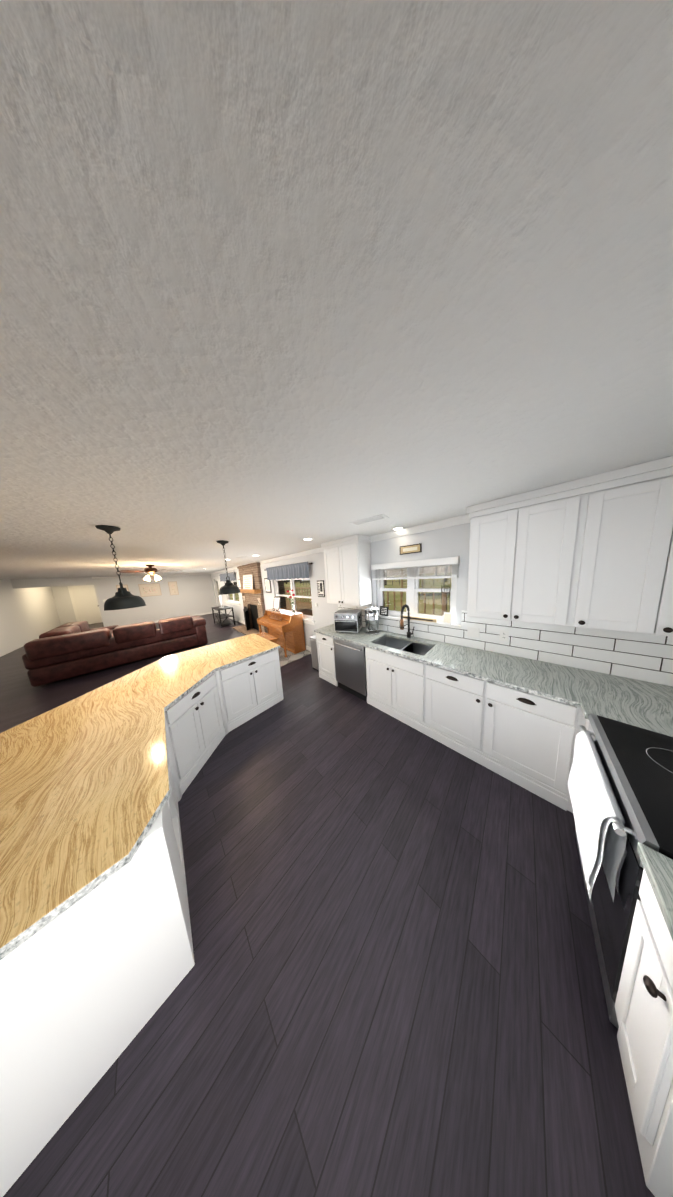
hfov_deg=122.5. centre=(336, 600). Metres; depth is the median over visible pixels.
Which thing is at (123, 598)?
pendant light
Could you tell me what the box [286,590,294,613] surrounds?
flower vase
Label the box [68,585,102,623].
door
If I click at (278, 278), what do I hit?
ceiling
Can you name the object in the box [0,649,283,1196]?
kitchen island
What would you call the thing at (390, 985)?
floor
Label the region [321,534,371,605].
upper cabinet
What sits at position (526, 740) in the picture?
base cabinet
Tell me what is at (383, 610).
sign
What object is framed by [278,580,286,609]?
chimney
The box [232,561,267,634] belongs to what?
brick wall
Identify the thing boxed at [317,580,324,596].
sign
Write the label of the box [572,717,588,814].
base cabinet
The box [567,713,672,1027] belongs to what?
range
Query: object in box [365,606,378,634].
water filter
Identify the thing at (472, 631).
light switch
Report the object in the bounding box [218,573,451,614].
ground
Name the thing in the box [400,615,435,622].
sign
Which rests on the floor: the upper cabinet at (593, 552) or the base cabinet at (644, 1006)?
the base cabinet at (644, 1006)
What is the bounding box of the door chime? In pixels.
[441,565,450,610]
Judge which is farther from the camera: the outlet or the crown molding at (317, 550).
the crown molding at (317, 550)
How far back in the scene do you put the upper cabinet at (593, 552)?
1.22 m
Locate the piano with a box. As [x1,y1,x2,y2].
[257,609,305,656]
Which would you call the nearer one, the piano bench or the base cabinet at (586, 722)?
the base cabinet at (586, 722)
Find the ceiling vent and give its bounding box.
[349,514,388,525]
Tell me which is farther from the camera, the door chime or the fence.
the fence
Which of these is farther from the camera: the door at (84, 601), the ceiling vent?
the door at (84, 601)
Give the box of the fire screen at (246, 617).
[243,606,250,629]
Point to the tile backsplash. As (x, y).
(644, 657)
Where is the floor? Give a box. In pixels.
[0,613,654,1196]
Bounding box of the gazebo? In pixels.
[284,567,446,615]
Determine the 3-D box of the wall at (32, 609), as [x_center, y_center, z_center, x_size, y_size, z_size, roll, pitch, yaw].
[-5.928,0.307,5.247,18.090,2.440,6.350,4,11,45]
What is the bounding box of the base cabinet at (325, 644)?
[316,633,337,685]
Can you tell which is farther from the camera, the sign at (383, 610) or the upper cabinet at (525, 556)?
the sign at (383, 610)
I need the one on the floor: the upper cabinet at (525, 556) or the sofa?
the sofa
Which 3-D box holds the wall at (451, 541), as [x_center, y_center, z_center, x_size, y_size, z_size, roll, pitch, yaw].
[-2.372,-0.056,6.248,14.520,2.440,0.160,4,11,45]
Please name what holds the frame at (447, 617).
on the window at (412, 590)
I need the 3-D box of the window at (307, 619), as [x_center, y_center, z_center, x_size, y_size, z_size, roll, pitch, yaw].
[-1.208,-0.038,5.012,1.970,1.160,0.180,4,11,45]
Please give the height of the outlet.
0.118 m
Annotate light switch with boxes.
[467,627,479,637]
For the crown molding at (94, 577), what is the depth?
9.07 m
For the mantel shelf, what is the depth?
6.20 m
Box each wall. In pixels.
[0,574,215,656]
[211,523,672,686]
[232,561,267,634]
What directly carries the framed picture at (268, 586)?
attached to the wall at (451, 541)
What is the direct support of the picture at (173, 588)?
attached to the wall at (32, 609)
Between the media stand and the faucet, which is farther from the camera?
the media stand
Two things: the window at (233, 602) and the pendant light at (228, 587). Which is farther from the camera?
the window at (233, 602)
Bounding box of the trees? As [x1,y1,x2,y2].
[285,565,451,584]
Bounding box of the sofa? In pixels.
[22,615,207,686]
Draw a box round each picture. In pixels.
[116,584,128,591]
[138,583,161,596]
[168,581,178,594]
[264,578,271,592]
[273,597,280,609]
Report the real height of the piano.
0.969 m
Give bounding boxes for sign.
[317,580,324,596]
[380,606,388,615]
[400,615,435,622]
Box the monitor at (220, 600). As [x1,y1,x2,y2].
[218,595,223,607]
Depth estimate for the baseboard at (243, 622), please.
8.66 m
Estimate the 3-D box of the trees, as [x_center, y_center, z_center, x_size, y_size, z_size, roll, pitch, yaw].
[-15.486,-18.767,84.040,213.368,20.389,82.899,4,11,45]
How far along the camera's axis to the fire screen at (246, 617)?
6.92 m
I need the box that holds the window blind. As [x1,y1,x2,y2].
[371,556,459,596]
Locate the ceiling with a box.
[0,0,672,578]
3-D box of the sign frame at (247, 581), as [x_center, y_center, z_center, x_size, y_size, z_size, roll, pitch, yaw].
[-3.163,-0.645,6.587,0.920,0.518,0.081,4,11,45]
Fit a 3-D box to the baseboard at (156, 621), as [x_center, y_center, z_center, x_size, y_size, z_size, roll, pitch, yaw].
[-8.920,1.031,9.842,0.016,0.110,4.350,4,11,45]
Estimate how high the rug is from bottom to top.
0.008 m
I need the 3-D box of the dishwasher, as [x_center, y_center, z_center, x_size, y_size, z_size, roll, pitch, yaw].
[0.387,1.010,3.034,0.602,0.867,0.654,4,11,45]
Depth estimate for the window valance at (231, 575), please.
8.44 m
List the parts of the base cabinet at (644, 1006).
top of the run of kitchen cabinets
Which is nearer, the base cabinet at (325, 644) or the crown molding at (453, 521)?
the crown molding at (453, 521)
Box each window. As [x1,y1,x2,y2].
[225,580,239,605]
[274,576,314,624]
[377,564,460,628]
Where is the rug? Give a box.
[278,647,310,666]
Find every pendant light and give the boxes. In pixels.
[95,525,145,610]
[217,540,240,594]
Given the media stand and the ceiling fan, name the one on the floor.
the media stand
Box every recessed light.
[302,538,313,540]
[391,527,404,530]
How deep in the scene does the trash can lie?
3.68 m
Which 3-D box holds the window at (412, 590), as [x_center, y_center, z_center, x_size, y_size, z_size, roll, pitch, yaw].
[1.081,-0.118,2.671,1.260,0.838,0.180,4,11,45]
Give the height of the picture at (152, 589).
0.630 m
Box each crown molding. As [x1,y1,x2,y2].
[92,573,209,578]
[210,567,236,573]
[259,547,323,563]
[370,514,469,541]
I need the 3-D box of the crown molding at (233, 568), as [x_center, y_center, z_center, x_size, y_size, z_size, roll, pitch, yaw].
[-5.719,-1.449,9.202,5.170,0.084,0.060,4,11,45]
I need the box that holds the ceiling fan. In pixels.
[120,565,182,580]
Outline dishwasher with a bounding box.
[333,638,366,701]
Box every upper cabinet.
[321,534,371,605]
[466,484,589,626]
[574,464,672,636]
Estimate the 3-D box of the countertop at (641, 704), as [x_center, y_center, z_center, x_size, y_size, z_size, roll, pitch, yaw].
[1.061,0.721,2.237,3.618,0.245,0.768,4,11,45]
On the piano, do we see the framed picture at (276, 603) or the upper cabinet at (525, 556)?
the framed picture at (276, 603)
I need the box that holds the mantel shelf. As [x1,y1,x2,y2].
[240,589,260,593]
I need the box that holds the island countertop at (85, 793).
[0,633,280,959]
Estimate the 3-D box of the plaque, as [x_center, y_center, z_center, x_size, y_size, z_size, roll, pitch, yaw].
[1.015,-0.700,2.547,0.300,0.115,0.020,4,11,45]
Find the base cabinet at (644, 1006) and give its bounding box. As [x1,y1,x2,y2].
[615,842,672,1196]
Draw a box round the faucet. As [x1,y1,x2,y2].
[400,604,413,637]
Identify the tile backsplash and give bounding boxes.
[338,603,672,685]
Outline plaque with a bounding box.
[400,543,421,554]
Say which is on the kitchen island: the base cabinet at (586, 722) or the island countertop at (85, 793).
the island countertop at (85, 793)
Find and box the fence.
[300,575,450,585]
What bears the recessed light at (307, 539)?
in the ceiling
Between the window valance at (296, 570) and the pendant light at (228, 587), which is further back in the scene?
the window valance at (296, 570)
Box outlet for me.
[499,630,508,641]
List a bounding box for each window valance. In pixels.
[219,572,234,581]
[266,562,312,579]
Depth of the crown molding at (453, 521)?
2.35 m
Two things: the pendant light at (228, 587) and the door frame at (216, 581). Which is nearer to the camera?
the pendant light at (228, 587)
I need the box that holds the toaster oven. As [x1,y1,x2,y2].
[334,609,362,632]
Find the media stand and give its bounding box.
[211,606,234,627]
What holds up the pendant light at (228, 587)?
hanging from the ceiling
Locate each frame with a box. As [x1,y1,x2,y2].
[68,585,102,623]
[213,577,222,612]
[243,574,252,589]
[442,612,452,624]
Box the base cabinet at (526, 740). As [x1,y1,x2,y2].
[416,661,583,811]
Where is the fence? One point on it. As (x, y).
(399, 581)
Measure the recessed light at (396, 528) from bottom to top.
0.007 m
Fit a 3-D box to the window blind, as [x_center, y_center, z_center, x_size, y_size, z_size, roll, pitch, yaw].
[1.020,-0.193,2.605,1.200,0.695,0.072,4,11,45]
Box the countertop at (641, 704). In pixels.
[314,624,672,736]
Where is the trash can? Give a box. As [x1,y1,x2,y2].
[310,635,318,671]
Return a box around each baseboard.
[154,611,215,622]
[216,611,244,623]
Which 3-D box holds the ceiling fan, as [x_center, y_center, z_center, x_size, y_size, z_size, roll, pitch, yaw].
[-4.939,-0.741,4.995,1.279,0.417,1.231,4,11,45]
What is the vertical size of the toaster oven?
0.330 m
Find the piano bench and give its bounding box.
[257,632,278,643]
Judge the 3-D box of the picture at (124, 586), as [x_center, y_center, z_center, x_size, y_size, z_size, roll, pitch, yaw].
[-9.986,-0.361,8.662,0.023,0.720,0.360,4,11,45]

